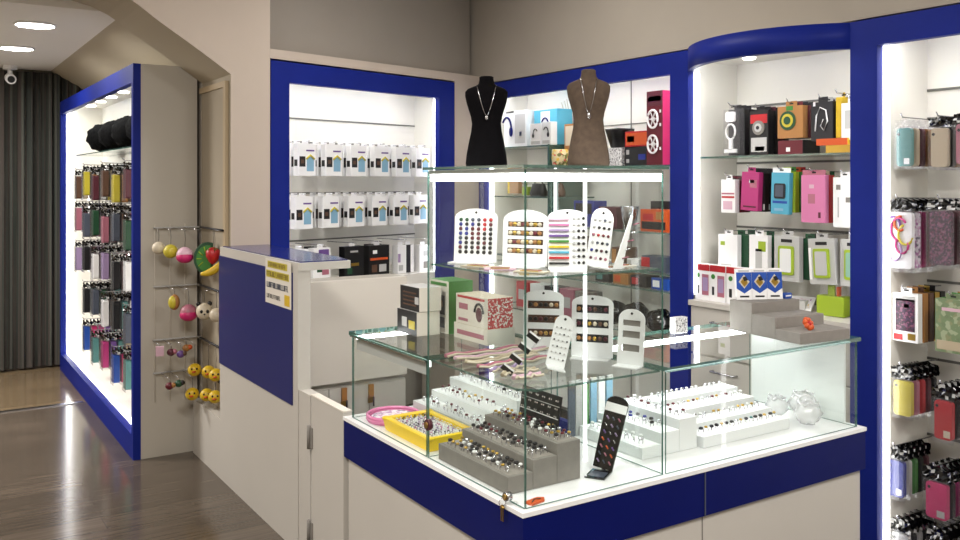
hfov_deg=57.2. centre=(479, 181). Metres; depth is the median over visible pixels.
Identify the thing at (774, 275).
pack
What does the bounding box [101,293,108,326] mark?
pack
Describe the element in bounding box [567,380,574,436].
sachet
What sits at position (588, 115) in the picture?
necklace
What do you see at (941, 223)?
pack
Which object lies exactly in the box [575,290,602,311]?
box
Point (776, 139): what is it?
pack
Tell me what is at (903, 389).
phone case
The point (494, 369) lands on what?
string
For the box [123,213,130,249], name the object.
pack
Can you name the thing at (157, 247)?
ball
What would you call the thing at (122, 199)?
pack
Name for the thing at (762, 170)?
pack
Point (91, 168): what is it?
pack
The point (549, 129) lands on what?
box
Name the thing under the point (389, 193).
pack
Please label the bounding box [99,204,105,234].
pack
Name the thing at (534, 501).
tag
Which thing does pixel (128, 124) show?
roll
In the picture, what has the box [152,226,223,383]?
rack
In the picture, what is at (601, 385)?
box
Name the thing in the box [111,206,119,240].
pack
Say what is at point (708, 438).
display
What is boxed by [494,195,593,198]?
glass shelf
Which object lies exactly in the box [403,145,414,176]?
pack
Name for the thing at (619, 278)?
box
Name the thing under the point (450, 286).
carton
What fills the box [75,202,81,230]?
pack
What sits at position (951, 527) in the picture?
pack
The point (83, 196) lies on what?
pack
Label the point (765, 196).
pack
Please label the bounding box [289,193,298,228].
pack
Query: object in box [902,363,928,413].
pack
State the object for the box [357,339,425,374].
light
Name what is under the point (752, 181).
pack
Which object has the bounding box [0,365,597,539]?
floor
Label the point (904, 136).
pack
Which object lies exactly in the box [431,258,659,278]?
glass shelf
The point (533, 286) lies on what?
box
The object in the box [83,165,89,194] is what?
pack
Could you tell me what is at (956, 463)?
pack
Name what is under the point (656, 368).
glass shelf
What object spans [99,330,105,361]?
pack
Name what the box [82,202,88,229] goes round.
pack
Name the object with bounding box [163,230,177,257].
ball
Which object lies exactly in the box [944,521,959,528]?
pack
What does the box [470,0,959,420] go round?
wall
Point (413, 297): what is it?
box
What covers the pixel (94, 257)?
pack
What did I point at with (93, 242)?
pack
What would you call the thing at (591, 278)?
glass shelf
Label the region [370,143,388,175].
pack
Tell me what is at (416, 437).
tray
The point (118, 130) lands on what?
roll
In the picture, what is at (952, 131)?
pack
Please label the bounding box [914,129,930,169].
pack
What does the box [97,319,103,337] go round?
pack
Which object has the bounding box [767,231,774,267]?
pack
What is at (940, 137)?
phone case
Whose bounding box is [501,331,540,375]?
stand
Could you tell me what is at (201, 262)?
toy
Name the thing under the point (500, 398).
display stand
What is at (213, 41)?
wall
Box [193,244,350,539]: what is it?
counter
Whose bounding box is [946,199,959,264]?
pack
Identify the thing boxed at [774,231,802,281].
pack
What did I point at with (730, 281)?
box
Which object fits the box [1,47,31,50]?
diffuser
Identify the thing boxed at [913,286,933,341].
phone case
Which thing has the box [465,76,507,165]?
bust
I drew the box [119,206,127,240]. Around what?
pack
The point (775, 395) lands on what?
ornament
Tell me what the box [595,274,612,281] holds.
box
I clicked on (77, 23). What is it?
ceiling
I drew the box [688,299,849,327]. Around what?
countertop
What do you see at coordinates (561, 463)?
display stand
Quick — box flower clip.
[802,317,813,329]
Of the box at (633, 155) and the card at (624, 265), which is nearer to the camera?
the card at (624, 265)
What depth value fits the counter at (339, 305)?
4.63 m
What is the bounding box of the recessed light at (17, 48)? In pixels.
[0,45,34,51]
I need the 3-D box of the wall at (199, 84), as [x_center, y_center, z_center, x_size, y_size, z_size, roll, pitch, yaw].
[-2.280,0.050,6.221,0.200,2.900,2.940,0,0,-33]
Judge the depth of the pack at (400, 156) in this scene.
5.45 m
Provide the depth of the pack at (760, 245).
4.03 m
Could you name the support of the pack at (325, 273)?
on the display cabinet at (312, 103)
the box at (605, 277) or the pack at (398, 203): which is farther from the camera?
the pack at (398, 203)
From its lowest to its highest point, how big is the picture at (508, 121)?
0.134 m
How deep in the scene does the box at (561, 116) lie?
5.41 m
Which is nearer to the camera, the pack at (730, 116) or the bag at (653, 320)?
the pack at (730, 116)
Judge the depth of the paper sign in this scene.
3.73 m
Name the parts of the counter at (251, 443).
blue panel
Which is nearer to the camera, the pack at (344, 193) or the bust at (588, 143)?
the bust at (588, 143)
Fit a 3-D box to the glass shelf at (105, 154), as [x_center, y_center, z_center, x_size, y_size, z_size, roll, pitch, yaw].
[-2.734,-0.204,6.421,0.235,0.008,1.050,0,0,-33]
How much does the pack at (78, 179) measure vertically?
0.231 m
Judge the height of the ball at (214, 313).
0.149 m
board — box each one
[448,208,497,264]
[497,210,547,268]
[523,290,563,354]
[545,315,573,372]
[548,209,586,272]
[570,295,613,361]
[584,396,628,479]
[587,208,613,269]
[611,309,644,369]
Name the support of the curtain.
hanging from the ceiling at (77, 23)
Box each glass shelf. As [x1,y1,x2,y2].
[76,151,130,156]
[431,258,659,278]
[431,347,659,391]
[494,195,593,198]
[497,253,669,275]
[505,145,547,149]
[513,301,660,338]
[563,275,669,293]
[587,227,669,234]
[631,165,669,166]
[699,152,849,158]
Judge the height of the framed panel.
1.140 m
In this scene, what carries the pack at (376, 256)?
on the display cabinet at (312, 103)
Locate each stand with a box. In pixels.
[413,374,520,426]
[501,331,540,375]
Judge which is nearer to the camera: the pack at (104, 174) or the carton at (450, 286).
the carton at (450, 286)
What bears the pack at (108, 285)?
hanging from the display cabinet at (148, 420)
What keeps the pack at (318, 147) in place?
hanging from the display cabinet at (312, 103)
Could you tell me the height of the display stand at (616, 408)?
0.210 m
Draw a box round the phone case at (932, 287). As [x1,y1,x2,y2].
[924,284,944,296]
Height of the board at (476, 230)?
0.168 m
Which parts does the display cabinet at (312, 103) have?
frame post, slot rail, panel, slot rail, slot rail, slot rail, panel, panel, frame post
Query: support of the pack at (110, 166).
hanging from the display cabinet at (148, 420)
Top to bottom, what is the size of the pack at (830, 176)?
0.227 m
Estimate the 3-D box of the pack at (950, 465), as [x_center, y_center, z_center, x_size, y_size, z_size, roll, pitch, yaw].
[1.800,1.179,3.374,0.027,0.211,0.110,0,0,-33]
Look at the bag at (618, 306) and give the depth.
4.87 m
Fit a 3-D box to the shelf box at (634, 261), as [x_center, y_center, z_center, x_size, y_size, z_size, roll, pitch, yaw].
[0.865,0.442,4.766,0.101,0.055,0.090,0,0,-33]
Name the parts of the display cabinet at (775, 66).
panel, drawer, drawer, handle, panel, slot rail, slot rail, panel, slot rail, drawer, drawer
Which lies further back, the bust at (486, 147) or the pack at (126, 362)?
the pack at (126, 362)
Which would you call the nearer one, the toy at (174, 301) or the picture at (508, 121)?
the toy at (174, 301)
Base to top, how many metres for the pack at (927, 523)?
0.136 m
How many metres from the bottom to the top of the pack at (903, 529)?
0.136 m
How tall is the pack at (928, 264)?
0.291 m
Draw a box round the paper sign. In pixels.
[265,258,290,309]
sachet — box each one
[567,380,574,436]
[574,379,581,435]
[582,378,588,424]
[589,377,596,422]
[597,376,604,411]
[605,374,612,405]
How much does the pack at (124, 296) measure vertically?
0.231 m
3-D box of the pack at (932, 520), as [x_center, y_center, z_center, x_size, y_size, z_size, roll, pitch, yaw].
[1.787,1.387,3.541,0.027,0.136,0.092,0,0,-33]
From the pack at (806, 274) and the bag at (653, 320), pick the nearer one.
the pack at (806, 274)
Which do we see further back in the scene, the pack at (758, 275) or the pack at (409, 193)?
the pack at (409, 193)
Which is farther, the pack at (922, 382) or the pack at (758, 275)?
the pack at (922, 382)
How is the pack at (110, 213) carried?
hanging from the display cabinet at (148, 420)
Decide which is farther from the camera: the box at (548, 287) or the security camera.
the security camera
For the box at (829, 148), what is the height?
0.032 m
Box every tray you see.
[366,406,418,425]
[382,409,468,451]
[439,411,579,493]
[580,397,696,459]
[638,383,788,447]
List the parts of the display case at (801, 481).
edge trim, glass pane, glass pane, glass, glass pane, divider pane, glass, corner post, glass pane, divider pane, slanted earring strip, glass, glass pane, panel, glass pane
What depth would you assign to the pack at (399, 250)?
5.45 m
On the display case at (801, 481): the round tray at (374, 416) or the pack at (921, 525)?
the round tray at (374, 416)
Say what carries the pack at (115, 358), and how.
hanging from the display cabinet at (148, 420)
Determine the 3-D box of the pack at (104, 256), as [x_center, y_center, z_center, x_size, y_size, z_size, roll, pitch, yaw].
[-2.456,0.534,5.761,0.044,0.231,0.114,0,0,-33]
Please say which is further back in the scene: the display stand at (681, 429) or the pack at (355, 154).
the pack at (355, 154)
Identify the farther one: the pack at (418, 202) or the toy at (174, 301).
the pack at (418, 202)
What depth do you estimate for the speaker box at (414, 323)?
3.09 m
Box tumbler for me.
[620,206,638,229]
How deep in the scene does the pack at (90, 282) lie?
6.39 m
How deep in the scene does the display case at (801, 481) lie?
2.73 m
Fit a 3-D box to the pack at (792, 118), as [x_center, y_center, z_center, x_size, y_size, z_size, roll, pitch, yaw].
[1.382,-0.276,3.900,0.043,0.164,0.132,0,0,-33]
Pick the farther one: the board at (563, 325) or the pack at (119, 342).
the pack at (119, 342)
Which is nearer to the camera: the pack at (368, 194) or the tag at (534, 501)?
the tag at (534, 501)
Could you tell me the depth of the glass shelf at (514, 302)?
5.01 m
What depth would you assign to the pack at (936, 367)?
3.50 m
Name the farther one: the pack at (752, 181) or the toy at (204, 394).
the toy at (204, 394)
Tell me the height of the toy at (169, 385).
0.051 m
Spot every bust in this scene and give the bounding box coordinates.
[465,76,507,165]
[567,69,609,165]
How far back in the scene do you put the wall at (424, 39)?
5.50 m
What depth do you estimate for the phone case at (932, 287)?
3.52 m
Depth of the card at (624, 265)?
2.60 m
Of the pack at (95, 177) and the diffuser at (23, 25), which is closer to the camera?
the diffuser at (23, 25)
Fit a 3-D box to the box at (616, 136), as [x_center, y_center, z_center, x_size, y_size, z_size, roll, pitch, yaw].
[0.778,-0.243,4.900,0.139,0.105,0.139,0,0,-33]
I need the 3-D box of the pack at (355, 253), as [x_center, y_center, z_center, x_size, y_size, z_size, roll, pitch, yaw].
[-0.758,0.457,5.187,0.051,0.198,0.145,0,0,42]
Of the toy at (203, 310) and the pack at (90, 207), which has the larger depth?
the pack at (90, 207)
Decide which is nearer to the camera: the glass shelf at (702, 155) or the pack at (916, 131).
the pack at (916, 131)
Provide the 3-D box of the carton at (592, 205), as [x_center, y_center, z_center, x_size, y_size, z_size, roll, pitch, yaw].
[0.645,0.184,5.160,0.101,0.150,0.180,0,0,-33]
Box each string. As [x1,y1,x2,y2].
[444,344,518,357]
[453,346,548,359]
[464,351,539,363]
[476,355,546,368]
[489,363,523,372]
[500,366,538,376]
[511,371,544,379]
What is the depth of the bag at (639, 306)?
4.74 m
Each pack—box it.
[75,170,81,198]
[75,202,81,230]
[75,241,81,269]
[82,170,87,198]
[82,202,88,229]
[82,241,86,269]
[82,319,89,349]
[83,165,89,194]
[83,207,89,236]
[83,240,89,269]
[83,282,89,312]
[90,165,96,194]
[90,207,96,236]
[90,240,96,269]
[90,282,95,311]
[90,319,96,348]
[91,169,98,199]
[91,204,98,234]
[91,247,98,278]
[91,283,98,314]
[91,331,98,362]
[97,240,103,253]
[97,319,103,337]
[99,169,105,199]
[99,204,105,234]
[99,247,105,278]
[99,282,106,313]
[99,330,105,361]
[101,163,108,196]
[101,209,108,242]
[101,246,108,279]
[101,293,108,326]
[101,334,108,367]
[106,282,112,299]
[108,164,116,196]
[108,209,116,242]
[108,333,116,366]
[109,246,116,278]
[109,292,115,325]
[111,167,119,202]
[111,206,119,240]
[111,255,119,289]
[111,294,119,329]
[111,347,119,382]
[116,246,123,261]
[116,333,123,353]
[119,167,127,201]
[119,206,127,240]
[119,254,127,289]
[119,294,127,328]
[119,346,127,381]
[123,161,130,198]
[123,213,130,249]
[123,254,130,290]
[123,306,130,343]
[123,352,130,389]
[127,293,130,312]
[289,140,299,175]
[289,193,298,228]
[291,193,312,228]
[293,140,315,175]
[295,246,308,250]
[308,244,329,278]
[310,193,323,227]
[316,142,326,175]
[318,193,338,227]
[321,141,341,175]
[339,192,348,225]
[339,243,363,276]
[342,143,350,175]
[343,192,363,226]
[346,142,365,175]
[359,192,373,224]
[364,242,388,274]
[366,144,374,175]
[367,192,386,225]
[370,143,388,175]
[387,192,392,223]
[389,144,395,175]
[389,192,407,224]
[391,144,409,175]
[392,242,405,273]
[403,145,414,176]
[403,241,413,272]
[408,192,412,222]
[409,192,426,223]
[411,145,428,176]
[414,241,429,271]
[510,181,521,193]
[718,230,740,266]
[724,106,740,154]
[729,105,748,155]
[733,176,743,212]
[734,230,748,267]
[734,268,751,299]
[738,105,753,155]
[741,167,762,210]
[745,229,755,234]
[748,169,768,211]
[749,230,771,267]
[750,106,773,154]
[751,268,767,298]
[761,169,771,211]
[765,106,778,154]
[766,268,782,298]
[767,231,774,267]
[771,168,792,214]
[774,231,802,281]
[778,101,807,138]
[783,167,798,212]
[791,167,802,211]
[797,101,810,137]
[801,170,828,222]
[803,234,814,279]
[808,233,839,284]
[811,96,835,140]
[829,175,833,222]
[833,172,849,227]
[836,92,847,137]
[840,234,849,286]
[841,98,849,139]
[890,198,918,268]
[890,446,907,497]
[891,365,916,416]
[891,517,913,539]
[896,128,913,165]
[897,364,922,414]
[897,444,913,495]
[898,515,918,539]
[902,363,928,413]
[902,513,924,539]
[903,198,929,267]
[904,198,924,267]
[905,442,919,493]
[908,198,934,266]
[908,362,933,412]
[908,511,930,539]
[911,441,924,491]
[913,128,919,165]
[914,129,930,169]
[914,361,939,410]
[914,509,936,539]
[916,439,930,489]
[919,129,924,165]
[919,198,936,266]
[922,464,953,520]
[926,199,956,265]
[927,527,950,539]
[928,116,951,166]
[929,462,958,518]
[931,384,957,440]
[933,525,957,539]
[934,116,956,166]
[934,460,959,516]
[938,382,959,438]
[939,523,959,539]
[940,459,959,480]
[943,117,959,166]
[944,381,959,400]
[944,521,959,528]
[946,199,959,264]
[953,113,959,163]
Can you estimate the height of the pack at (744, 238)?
0.202 m
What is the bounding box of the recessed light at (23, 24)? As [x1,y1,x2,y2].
[13,21,56,29]
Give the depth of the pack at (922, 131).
3.46 m
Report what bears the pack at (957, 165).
hanging from the display cabinet at (905, 67)
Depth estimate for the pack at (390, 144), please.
5.49 m
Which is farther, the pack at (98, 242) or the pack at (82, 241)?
the pack at (82, 241)
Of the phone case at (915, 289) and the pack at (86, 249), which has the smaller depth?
the phone case at (915, 289)
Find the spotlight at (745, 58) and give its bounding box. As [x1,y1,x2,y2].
[743,57,754,59]
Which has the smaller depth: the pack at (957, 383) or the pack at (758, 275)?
the pack at (758, 275)
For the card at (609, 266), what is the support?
on the display case at (801, 481)
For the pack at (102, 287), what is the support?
hanging from the display cabinet at (148, 420)
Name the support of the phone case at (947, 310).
hanging from the display cabinet at (905, 67)
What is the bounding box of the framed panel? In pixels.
[199,81,228,295]
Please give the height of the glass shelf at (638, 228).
0.008 m
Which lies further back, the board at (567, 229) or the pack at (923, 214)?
the pack at (923, 214)
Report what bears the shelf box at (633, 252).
on the display cabinet at (630, 81)
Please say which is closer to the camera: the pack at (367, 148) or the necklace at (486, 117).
the necklace at (486, 117)
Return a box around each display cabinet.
[60,63,196,460]
[270,60,453,283]
[479,50,694,433]
[688,23,849,422]
[850,4,959,539]
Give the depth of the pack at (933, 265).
3.53 m
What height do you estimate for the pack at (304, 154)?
0.200 m
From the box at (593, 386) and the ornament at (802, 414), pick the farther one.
the ornament at (802, 414)
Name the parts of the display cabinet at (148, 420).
frame post, panel, panel, panel, panel, frame post, panel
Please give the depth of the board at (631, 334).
2.61 m
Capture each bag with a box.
[613,300,624,324]
[622,302,649,325]
[646,309,669,333]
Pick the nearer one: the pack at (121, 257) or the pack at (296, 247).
the pack at (296, 247)
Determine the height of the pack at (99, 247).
0.231 m
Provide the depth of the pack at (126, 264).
5.12 m
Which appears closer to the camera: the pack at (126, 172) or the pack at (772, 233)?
the pack at (772, 233)
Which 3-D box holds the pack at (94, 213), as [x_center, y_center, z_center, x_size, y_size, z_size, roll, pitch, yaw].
[-2.652,0.265,6.063,0.044,0.231,0.114,0,0,-33]
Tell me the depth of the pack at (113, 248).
5.77 m
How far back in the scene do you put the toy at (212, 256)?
4.54 m
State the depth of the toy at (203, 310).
4.60 m
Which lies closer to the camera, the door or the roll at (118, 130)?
the door
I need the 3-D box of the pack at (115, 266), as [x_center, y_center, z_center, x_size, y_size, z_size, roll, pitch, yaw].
[-2.260,0.565,5.459,0.044,0.231,0.114,0,0,-33]
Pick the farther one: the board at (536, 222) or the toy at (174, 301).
the toy at (174, 301)
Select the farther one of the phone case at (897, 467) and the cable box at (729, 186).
the cable box at (729, 186)
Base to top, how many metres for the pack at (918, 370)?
0.206 m
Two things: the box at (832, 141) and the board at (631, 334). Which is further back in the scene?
the box at (832, 141)
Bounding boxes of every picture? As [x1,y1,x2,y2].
[502,117,512,136]
[647,109,660,153]
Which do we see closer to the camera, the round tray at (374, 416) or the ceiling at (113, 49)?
the round tray at (374, 416)
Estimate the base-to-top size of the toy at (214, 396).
0.105 m
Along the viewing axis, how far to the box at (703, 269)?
4.25 m
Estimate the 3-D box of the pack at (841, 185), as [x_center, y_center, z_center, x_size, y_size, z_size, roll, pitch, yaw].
[1.528,0.074,3.676,0.031,0.232,0.100,0,0,-33]
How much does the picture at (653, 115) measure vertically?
0.232 m
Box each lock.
[424,419,432,430]
[499,491,512,521]
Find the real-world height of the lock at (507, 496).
0.074 m
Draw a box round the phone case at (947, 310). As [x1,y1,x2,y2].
[935,293,959,354]
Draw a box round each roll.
[86,124,109,150]
[98,120,121,148]
[111,116,130,146]
[125,117,130,138]
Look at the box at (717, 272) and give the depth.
4.17 m
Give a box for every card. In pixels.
[460,264,496,267]
[484,267,516,269]
[513,269,549,273]
[519,385,562,430]
[589,265,624,269]
[612,263,636,266]
[792,296,815,310]
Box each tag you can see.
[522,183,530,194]
[526,497,544,505]
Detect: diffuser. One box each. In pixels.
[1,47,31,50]
[16,23,52,27]
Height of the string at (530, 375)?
0.016 m
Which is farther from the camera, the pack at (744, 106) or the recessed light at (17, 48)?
the recessed light at (17, 48)
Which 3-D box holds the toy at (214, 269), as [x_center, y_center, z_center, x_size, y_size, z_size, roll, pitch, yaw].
[-1.376,0.369,4.511,0.109,0.229,0.040,0,0,-20]
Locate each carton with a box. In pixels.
[429,277,472,333]
[454,321,514,345]
[574,200,606,226]
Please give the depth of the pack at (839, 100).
3.69 m
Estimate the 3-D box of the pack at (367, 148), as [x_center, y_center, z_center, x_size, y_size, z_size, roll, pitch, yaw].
[-0.663,-0.135,5.397,0.053,0.200,0.119,0,0,42]
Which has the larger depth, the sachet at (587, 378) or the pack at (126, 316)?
the pack at (126, 316)
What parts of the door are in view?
hinge post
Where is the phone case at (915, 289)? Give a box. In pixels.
[899,286,927,342]
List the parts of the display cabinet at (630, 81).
frame post, panel, divider pane, panel, frame post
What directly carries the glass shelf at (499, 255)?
attached to the display cabinet at (630, 81)
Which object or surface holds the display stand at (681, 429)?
on the display case at (801, 481)
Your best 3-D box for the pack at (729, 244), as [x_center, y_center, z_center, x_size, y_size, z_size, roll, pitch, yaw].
[1.190,0.332,4.196,0.029,0.207,0.115,0,0,-33]
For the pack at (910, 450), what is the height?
0.211 m
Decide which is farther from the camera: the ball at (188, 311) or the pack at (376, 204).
the pack at (376, 204)
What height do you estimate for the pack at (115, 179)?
0.231 m
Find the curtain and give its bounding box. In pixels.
[0,70,82,370]
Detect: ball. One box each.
[152,230,164,253]
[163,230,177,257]
[176,247,193,262]
[179,291,196,320]
[209,293,218,321]
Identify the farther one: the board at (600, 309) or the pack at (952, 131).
the pack at (952, 131)
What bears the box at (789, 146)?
on the display cabinet at (775, 66)
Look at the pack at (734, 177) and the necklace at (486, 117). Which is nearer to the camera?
the necklace at (486, 117)
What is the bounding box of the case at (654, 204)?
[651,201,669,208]
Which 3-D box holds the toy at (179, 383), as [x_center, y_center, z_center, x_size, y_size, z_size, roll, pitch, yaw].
[-1.594,1.067,4.674,0.054,0.046,0.034,0,0,-20]
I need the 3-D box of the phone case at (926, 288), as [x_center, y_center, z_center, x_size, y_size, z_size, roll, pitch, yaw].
[1.776,0.519,3.515,0.030,0.212,0.104,0,0,-33]
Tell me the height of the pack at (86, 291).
0.231 m
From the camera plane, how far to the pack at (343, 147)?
5.21 m
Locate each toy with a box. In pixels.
[165,380,175,389]
[167,347,176,355]
[168,291,179,309]
[175,380,184,386]
[176,350,186,357]
[182,341,191,351]
[185,378,198,400]
[188,344,201,375]
[193,239,212,272]
[196,293,211,319]
[200,232,218,275]
[200,388,211,400]
[201,345,214,377]
[206,236,219,264]
[208,384,219,403]
[209,368,219,381]
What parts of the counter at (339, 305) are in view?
door, door, door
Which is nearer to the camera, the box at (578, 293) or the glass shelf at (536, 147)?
the box at (578, 293)
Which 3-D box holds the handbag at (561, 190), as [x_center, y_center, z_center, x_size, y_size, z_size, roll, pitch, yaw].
[0.466,0.018,5.365,0.070,0.142,0.150,0,0,-33]
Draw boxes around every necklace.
[477,87,495,119]
[580,79,596,118]
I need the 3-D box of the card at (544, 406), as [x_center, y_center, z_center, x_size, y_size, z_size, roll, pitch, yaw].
[0.182,0.685,2.678,0.022,0.097,0.196,0,0,-33]
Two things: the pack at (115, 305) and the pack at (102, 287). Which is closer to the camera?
the pack at (115, 305)
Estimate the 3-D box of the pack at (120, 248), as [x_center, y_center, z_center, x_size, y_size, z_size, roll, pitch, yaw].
[-2.377,0.534,5.812,0.044,0.231,0.114,0,0,-33]
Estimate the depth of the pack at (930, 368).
3.48 m
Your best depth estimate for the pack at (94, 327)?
6.37 m
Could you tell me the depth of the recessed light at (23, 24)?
5.01 m
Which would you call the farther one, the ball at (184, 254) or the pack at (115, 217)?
the pack at (115, 217)
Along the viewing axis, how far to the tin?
3.21 m
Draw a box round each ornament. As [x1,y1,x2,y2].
[765,394,787,415]
[787,391,816,415]
[795,400,822,424]
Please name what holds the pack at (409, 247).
on the display cabinet at (312, 103)
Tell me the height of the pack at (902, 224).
0.291 m
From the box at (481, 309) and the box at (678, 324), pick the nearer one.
the box at (481, 309)
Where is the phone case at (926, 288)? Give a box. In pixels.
[918,285,939,340]
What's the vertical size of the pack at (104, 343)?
0.231 m
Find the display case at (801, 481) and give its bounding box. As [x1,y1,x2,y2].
[343,165,866,539]
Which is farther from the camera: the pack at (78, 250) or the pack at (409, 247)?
the pack at (78, 250)
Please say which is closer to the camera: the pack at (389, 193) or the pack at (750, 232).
the pack at (750, 232)
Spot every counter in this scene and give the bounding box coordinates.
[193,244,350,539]
[311,274,406,414]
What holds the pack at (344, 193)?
hanging from the display cabinet at (312, 103)
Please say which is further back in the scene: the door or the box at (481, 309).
the door
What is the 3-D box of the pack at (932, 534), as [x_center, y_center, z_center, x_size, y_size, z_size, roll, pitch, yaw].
[1.746,1.387,3.347,0.027,0.136,0.092,0,0,-33]
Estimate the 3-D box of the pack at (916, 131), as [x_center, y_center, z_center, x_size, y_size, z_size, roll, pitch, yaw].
[1.696,-0.150,3.462,0.026,0.201,0.082,0,0,-33]
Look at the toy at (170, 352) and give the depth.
4.64 m
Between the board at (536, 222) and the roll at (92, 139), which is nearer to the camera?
the board at (536, 222)
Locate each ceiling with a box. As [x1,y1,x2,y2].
[0,0,114,70]
[51,20,177,89]
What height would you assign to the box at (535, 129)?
0.135 m
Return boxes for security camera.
[3,65,16,83]
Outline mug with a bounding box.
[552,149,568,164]
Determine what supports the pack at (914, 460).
hanging from the display cabinet at (905, 67)
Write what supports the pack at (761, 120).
on the display cabinet at (775, 66)
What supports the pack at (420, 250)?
on the display cabinet at (312, 103)
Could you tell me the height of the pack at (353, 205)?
0.200 m
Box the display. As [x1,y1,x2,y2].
[730,298,849,344]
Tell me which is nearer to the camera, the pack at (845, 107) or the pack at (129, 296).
the pack at (845, 107)
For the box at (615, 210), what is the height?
0.120 m
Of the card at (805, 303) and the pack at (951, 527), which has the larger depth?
the card at (805, 303)
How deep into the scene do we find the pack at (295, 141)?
4.93 m
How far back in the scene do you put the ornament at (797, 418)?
3.04 m
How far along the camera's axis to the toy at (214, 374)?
4.53 m
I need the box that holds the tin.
[783,292,791,298]
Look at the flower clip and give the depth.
2.96 m
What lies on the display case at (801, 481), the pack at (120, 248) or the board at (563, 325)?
the board at (563, 325)
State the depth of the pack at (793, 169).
3.93 m
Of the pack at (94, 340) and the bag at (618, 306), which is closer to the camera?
the bag at (618, 306)
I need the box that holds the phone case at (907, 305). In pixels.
[893,287,921,343]
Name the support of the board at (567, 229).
on the display case at (801, 481)
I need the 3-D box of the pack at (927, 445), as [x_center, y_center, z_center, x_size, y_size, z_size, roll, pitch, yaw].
[1.778,1.145,3.555,0.026,0.211,0.087,0,0,-33]
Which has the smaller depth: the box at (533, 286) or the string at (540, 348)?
the string at (540, 348)
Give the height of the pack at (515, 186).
0.162 m
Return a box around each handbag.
[530,181,546,195]
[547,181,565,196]
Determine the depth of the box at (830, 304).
3.72 m
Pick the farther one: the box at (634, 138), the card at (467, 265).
the box at (634, 138)
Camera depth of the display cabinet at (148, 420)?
4.87 m
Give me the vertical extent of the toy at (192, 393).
0.120 m
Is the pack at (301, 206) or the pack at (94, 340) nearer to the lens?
the pack at (301, 206)
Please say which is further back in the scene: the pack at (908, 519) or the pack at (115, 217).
the pack at (115, 217)
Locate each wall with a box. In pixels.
[0,68,58,370]
[72,0,269,408]
[197,80,202,397]
[270,0,478,404]
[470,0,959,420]
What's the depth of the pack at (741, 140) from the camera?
4.17 m
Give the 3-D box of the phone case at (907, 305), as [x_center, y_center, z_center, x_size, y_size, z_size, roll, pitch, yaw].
[1.675,0.519,3.450,0.031,0.212,0.104,0,0,-33]
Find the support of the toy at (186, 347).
hanging from the rack
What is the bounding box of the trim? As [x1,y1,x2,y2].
[0,401,82,412]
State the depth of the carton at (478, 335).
2.92 m
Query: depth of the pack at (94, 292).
6.03 m
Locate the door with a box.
[299,388,351,539]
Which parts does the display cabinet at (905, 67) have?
frame post, panel, slot rail, slot rail, slot rail, slot rail, panel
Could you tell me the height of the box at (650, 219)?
0.115 m
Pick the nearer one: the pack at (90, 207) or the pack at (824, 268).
the pack at (824, 268)
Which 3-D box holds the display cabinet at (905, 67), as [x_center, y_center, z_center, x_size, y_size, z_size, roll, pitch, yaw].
[2.028,0.430,3.033,0.370,2.140,1.427,0,0,-33]
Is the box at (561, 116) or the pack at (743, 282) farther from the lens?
the box at (561, 116)
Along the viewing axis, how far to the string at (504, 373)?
2.46 m
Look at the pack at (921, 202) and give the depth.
3.43 m
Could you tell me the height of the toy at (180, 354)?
0.071 m
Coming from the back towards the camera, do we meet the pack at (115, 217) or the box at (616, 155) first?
the pack at (115, 217)
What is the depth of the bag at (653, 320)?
4.56 m
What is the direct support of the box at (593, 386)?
on the display case at (801, 481)
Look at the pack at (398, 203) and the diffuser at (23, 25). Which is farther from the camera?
the pack at (398, 203)
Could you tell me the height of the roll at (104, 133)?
0.206 m
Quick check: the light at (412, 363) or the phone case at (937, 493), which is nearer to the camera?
the light at (412, 363)
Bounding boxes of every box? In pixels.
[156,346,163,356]
[397,308,439,336]
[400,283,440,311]
[456,291,512,329]
[502,110,537,146]
[516,280,539,306]
[530,123,541,145]
[530,282,553,290]
[534,108,571,143]
[542,121,556,144]
[544,285,568,292]
[559,287,582,316]
[564,124,572,149]
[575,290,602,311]
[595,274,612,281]
[599,206,622,228]
[605,128,634,147]
[608,148,624,165]
[612,246,637,263]
[613,272,640,284]
[625,130,646,146]
[625,146,646,165]
[627,258,640,265]
[630,274,659,287]
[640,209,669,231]
[641,254,669,272]
[647,90,669,164]
[651,276,669,290]
[670,316,686,333]
[695,263,715,300]
[710,264,728,302]
[721,175,738,212]
[726,266,746,303]
[778,140,819,153]
[816,138,849,145]
[817,285,849,317]
[826,145,849,152]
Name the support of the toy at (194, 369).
hanging from the rack
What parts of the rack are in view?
rail, rail, rail, rail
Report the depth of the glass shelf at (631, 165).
4.57 m
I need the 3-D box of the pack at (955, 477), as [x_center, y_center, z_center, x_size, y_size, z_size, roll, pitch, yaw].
[1.766,1.179,3.353,0.027,0.211,0.110,0,0,-33]
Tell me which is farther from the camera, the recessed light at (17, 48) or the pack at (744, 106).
the recessed light at (17, 48)

